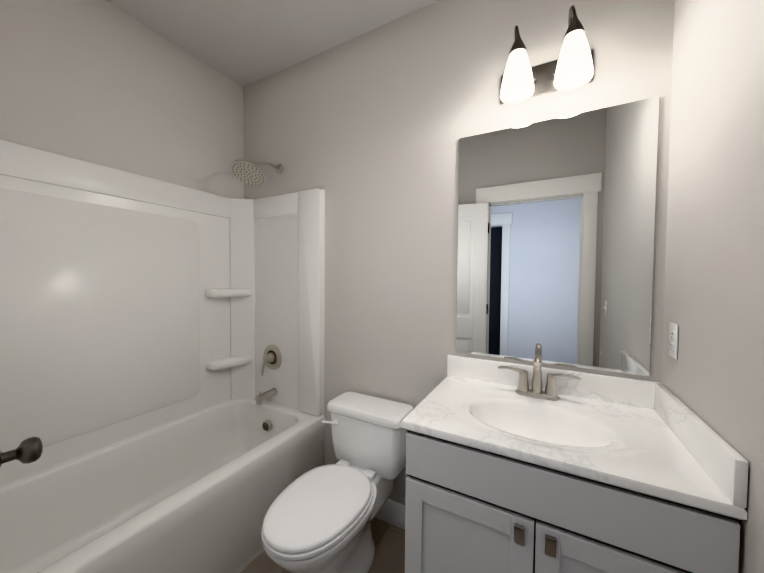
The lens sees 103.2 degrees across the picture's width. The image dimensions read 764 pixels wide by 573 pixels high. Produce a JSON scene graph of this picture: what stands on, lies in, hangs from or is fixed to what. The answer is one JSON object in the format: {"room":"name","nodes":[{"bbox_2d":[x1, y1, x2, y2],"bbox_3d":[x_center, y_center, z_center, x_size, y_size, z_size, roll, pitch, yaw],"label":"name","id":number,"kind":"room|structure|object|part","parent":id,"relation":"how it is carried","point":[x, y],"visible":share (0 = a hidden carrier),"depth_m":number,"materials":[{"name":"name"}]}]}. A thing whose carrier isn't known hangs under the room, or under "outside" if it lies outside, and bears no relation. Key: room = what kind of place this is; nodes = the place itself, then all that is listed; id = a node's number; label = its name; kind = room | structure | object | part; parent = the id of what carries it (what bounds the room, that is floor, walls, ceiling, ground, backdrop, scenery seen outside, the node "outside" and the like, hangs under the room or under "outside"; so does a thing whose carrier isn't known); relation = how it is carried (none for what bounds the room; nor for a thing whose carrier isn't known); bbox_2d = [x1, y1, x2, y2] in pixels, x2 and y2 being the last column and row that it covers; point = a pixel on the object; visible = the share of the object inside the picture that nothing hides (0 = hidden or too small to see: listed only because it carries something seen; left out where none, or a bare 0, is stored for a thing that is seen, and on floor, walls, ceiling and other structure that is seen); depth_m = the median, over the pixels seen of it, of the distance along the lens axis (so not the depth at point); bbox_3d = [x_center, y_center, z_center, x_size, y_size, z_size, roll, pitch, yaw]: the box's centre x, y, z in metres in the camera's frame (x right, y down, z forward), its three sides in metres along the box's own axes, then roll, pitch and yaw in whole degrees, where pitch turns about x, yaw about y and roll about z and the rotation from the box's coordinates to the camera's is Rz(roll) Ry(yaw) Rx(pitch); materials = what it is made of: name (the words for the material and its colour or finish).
{"room":"bathroom","nodes":[
{"label":"bathroom","id":0,"kind":"room"},
{"bbox_2d":[0,0,243,198],"bbox_3d":[-1.384,-0.064,1.657,0.115,2.720,1.576,1,2,28],"label":"wall","id":1,"kind":"structure","parent":0,"point":[104,83],"depth_m":1.54,"materials":[{"name":"paint"}]},
{"bbox_2d":[106,0,438,86],"bbox_3d":[-0.815,-1.416,-0.201,4.600,0.100,4.241,1,2,28],"label":"ceiling","id":2,"kind":"structure","parent":0,"point":[243,43],"depth_m":1.64,"materials":[{"name":"paint"}]},
{"bbox_2d":[240,517,404,572],"bbox_3d":[-0.217,1.375,1.025,4.600,0.100,1.634,1,2,28],"label":"floor","id":3,"kind":"structure","parent":0,"point":[389,540],"depth_m":1.47,"materials":[{"name":"wood"}]},
{"bbox_2d":[0,140,324,572],"bbox_3d":[-1.029,0.257,1.407,0.758,2.100,1.457,1,2,28],"label":"bathtub","id":4,"kind":"object","parent":3,"relation":"on","point":[162,370],"visible":1,"depth_m":1.53,"materials":[{"name":"plastic"}]},
{"bbox_3d":[-0.768,0.719,1.994,0.052,0.084,0.147,1,2,28],"label":"spout","id":5,"kind":"part","parent":4,"relation":"part of","materials":[{"name":"silver metal"}]},
{"bbox_2d":[261,392,413,572],"bbox_3d":[-0.193,0.965,1.355,0.443,0.701,0.735,1,2,28],"label":"toilet","id":6,"kind":"object","parent":3,"relation":"on","point":[317,519],"visible":0.96,"depth_m":1.32,"materials":[{"name":"ceramic"}]},
{"bbox_3d":[-0.255,0.904,1.250,0.364,0.018,0.495,1,2,28],"label":"seat","id":7,"kind":"part","parent":6,"relation":"part of","materials":[{"name":"plastic"}]},
{"bbox_3d":[-0.244,0.894,1.268,0.356,0.047,0.532,1,2,28],"label":"lid","id":8,"kind":"part","parent":6,"relation":"part of","materials":[{"name":"plastic"}]},
{"bbox_3d":[-0.272,0.701,1.568,0.090,0.028,0.026,1,2,28],"label":"lever","id":9,"kind":"part","parent":6,"relation":"part of","materials":[{"name":"plastic"}]},
{"bbox_3d":[-0.060,0.790,1.582,0.410,0.270,0.200,1,2,28],"label":"tank","id":10,"kind":"part","parent":6,"relation":"part of","materials":[{"name":"ceramic"}]},
{"bbox_3d":[-0.062,0.632,1.572,0.434,0.045,0.214,1,2,28],"label":"tank lid","id":11,"kind":"part","parent":6,"relation":"part of","materials":[{"name":"ceramic"}]},
{"bbox_2d":[401,354,748,572],"bbox_3d":[0.541,0.802,1.073,0.798,1.057,0.568,1,2,28],"label":"bathroom vanity","id":12,"kind":"object","parent":3,"relation":"on","point":[520,468],"visible":1,"depth_m":0.88,"materials":[{"name":"paint"}]},
{"bbox_2d":[498,354,580,400],"bbox_3d":[0.622,0.358,1.212,0.300,0.177,0.121,1,2,28],"label":"faucet","id":13,"kind":"object","parent":12,"relation":"on","point":[522,392],"depth_m":1.22,"materials":[{"name":"silver metal"}]},
{"bbox_2d":[243,0,674,504],"bbox_3d":[0.040,-0.053,1.716,2.562,2.720,0.115,1,2,28],"label":"wall","id":14,"kind":"structure","parent":0,"point":[367,131],"depth_m":1.58,"materials":[{"name":"paint"}]},
{"bbox_2d":[375,499,404,530],"bbox_3d":[-0.013,1.242,1.702,0.779,0.130,0.014,1,2,28],"label":"baseboard","id":15,"kind":"structure","parent":14,"relation":"attached to","point":[391,512],"depth_m":1.65,"materials":[{"name":"paint"}]},
{"bbox_2d":[500,5,593,104],"bbox_3d":[0.640,-0.915,1.195,0.339,0.293,0.185,1,2,28],"label":"sconce","id":16,"kind":"object","parent":14,"relation":"attached to","point":[571,68],"visible":1,"depth_m":1.17,"materials":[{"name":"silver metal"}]},
{"bbox_2d":[456,96,658,375],"bbox_3d":[0.685,-0.186,1.290,0.725,1.028,0.006,1,2,28],"label":"mirror","id":17,"kind":"object","parent":14,"relation":"attached to","point":[556,221],"visible":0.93,"depth_m":1.25,"materials":[{"name":"clear glass"}]},
{"bbox_2d":[661,0,763,572],"bbox_3d":[0.766,-0.011,0.490,0.115,2.720,1.576,1,2,28],"label":"wall","id":18,"kind":"structure","parent":0,"point":[712,376],"depth_m":0.76,"materials":[{"name":"paint"}]},
{"bbox_2d":[668,322,677,359],"bbox_3d":[0.974,0.180,1.014,0.007,0.115,0.070,1,2,28],"label":"duplex electrical outlet","id":19,"kind":"object","parent":18,"relation":"attached to","point":[673,339],"visible":1,"depth_m":1.00,"materials":[{"name":"plastic"}]},
{"bbox_3d":[-0.405,0.282,0.264,0.012,1.614,0.040,2,2,38],"label":"door hinges","id":20,"kind":"object","parent":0,"visible":0},
{"bbox_3d":[-0.679,0.311,0.500,0.714,2.026,0.035,2,2,39],"label":"door leaf","id":21,"kind":"structure","parent":20,"relation":"attached to","visible":0},
{"bbox_2d":[0,436,42,467],"bbox_3d":[-0.911,0.404,0.686,0.064,0.064,0.189,2,2,38],"label":"door knob","id":22,"kind":"object","parent":21,"relation":"attached to","point":[28,450],"visible":1,"depth_m":0.72,"materials":[{"name":"grey metal"}]}
]}

